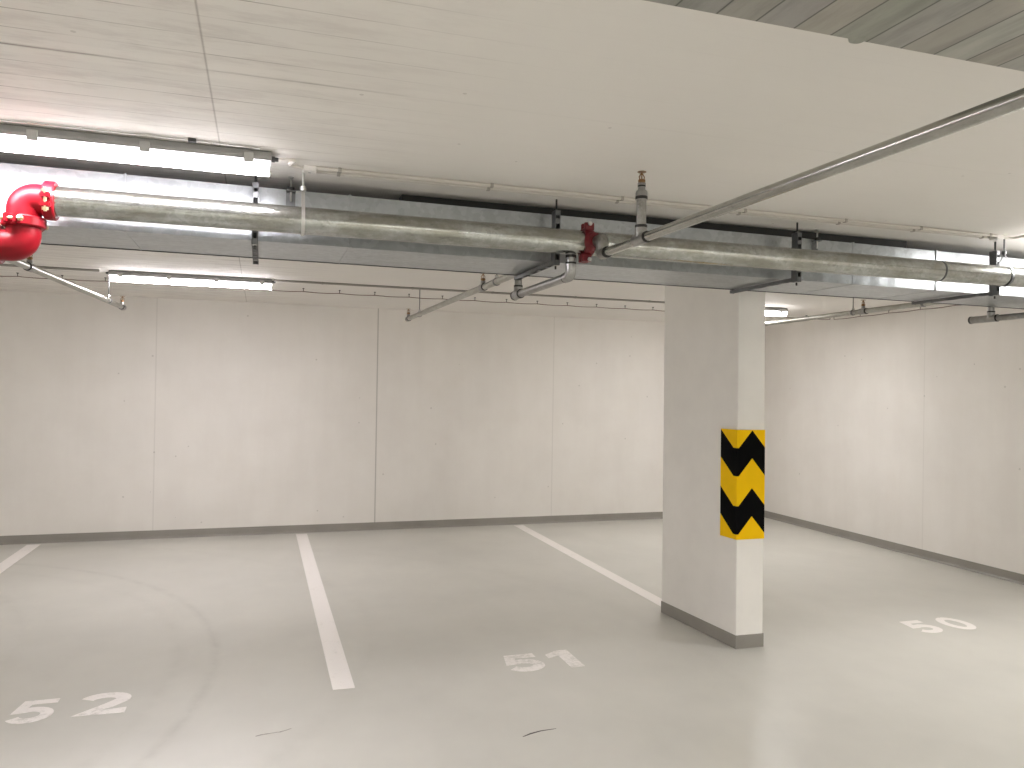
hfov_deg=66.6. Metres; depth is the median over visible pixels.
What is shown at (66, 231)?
ventilation duct
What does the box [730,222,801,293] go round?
bracket
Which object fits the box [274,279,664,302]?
conduit
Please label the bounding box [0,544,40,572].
parking line
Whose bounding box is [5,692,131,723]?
painted number
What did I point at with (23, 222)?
pipe
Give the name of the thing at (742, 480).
guard
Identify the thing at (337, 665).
parking line
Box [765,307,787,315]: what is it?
lamp
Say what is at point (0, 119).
wire
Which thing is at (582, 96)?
ceiling
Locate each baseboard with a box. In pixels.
[0,512,662,544]
[764,510,1023,584]
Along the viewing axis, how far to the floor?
4.77 m
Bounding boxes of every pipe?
[0,181,1023,287]
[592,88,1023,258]
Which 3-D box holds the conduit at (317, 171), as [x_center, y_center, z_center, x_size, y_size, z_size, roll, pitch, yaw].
[0.942,-0.866,3.867,3.725,0.018,0.022,1,0,-18]
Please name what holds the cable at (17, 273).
attached to the ceiling
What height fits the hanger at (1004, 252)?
0.287 m
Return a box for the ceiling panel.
[645,0,1023,70]
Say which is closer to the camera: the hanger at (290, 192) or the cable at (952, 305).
the hanger at (290, 192)
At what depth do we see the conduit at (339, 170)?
3.66 m
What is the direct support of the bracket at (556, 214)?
hanging from the ceiling
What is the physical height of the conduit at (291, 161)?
0.025 m
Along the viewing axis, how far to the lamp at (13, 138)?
2.89 m
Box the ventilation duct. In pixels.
[0,163,1023,308]
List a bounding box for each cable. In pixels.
[0,273,829,319]
[834,305,957,319]
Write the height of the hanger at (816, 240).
0.152 m
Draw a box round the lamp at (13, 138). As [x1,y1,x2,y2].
[0,123,278,176]
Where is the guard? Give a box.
[720,428,764,539]
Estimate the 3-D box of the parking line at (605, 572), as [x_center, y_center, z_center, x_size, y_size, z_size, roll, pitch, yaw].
[0.658,1.716,7.689,0.115,0.002,3.780,1,0,-18]
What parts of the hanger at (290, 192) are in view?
rod, angle plate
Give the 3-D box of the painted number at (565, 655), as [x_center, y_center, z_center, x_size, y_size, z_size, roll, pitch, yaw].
[0.176,1.687,4.747,0.453,0.002,0.305,1,0,-18]
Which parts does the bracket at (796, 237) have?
arm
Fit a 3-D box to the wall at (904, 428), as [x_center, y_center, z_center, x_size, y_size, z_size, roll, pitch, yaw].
[5.941,0.483,2.907,0.200,2.568,16.291,1,0,-18]
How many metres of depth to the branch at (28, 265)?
5.16 m
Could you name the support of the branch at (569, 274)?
hanging from the hanger
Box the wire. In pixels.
[0,119,259,148]
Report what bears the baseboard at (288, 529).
attached to the wall at (152, 413)
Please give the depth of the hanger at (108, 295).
6.39 m
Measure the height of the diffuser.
0.042 m
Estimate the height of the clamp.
0.013 m
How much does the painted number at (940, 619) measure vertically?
0.002 m
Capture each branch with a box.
[6,255,125,309]
[405,253,575,321]
[765,300,1023,325]
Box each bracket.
[252,175,258,263]
[514,199,560,279]
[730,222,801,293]
[911,242,999,304]
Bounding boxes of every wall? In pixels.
[0,291,664,535]
[764,304,1023,573]
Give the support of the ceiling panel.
attached to the ceiling
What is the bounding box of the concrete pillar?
[661,286,764,648]
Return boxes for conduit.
[0,264,99,271]
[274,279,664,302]
[278,158,302,169]
[316,166,997,236]
[316,170,989,238]
[1004,235,1023,238]
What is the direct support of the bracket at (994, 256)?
hanging from the ceiling
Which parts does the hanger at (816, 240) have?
angle plate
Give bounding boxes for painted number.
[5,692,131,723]
[504,650,584,671]
[900,617,975,632]
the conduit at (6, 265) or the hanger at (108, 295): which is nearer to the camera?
the conduit at (6, 265)
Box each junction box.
[303,165,315,174]
[989,234,1003,240]
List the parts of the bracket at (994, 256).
arm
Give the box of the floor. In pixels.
[0,517,1023,767]
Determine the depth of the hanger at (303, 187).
3.25 m
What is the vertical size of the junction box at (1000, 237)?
0.026 m
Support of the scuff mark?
on the floor
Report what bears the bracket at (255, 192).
hanging from the ceiling
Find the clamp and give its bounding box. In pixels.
[188,138,195,142]
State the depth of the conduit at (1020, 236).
4.40 m
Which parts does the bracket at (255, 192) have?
threaded rod, arm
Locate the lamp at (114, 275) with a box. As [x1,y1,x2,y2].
[106,270,275,289]
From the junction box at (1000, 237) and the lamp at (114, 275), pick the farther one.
the lamp at (114, 275)
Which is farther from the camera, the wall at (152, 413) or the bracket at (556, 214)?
the wall at (152, 413)
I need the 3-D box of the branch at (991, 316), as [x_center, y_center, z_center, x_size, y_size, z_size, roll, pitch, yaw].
[2.983,-0.572,6.650,0.070,0.289,4.118,1,0,-17]
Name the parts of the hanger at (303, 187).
rod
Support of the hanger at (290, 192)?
hanging from the ceiling
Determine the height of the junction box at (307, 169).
0.026 m
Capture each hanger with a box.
[107,279,111,302]
[286,176,295,205]
[300,170,305,235]
[812,229,821,249]
[998,239,1014,286]
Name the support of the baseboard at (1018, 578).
attached to the wall at (904, 428)
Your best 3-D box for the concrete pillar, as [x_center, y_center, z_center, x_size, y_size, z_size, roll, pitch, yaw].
[1.395,0.428,5.469,0.284,2.568,0.879,1,0,-18]
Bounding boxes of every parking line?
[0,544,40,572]
[296,534,354,689]
[514,525,661,605]
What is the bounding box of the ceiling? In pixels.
[0,0,1023,321]
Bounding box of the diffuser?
[765,311,786,315]
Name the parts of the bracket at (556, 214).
arm, threaded rod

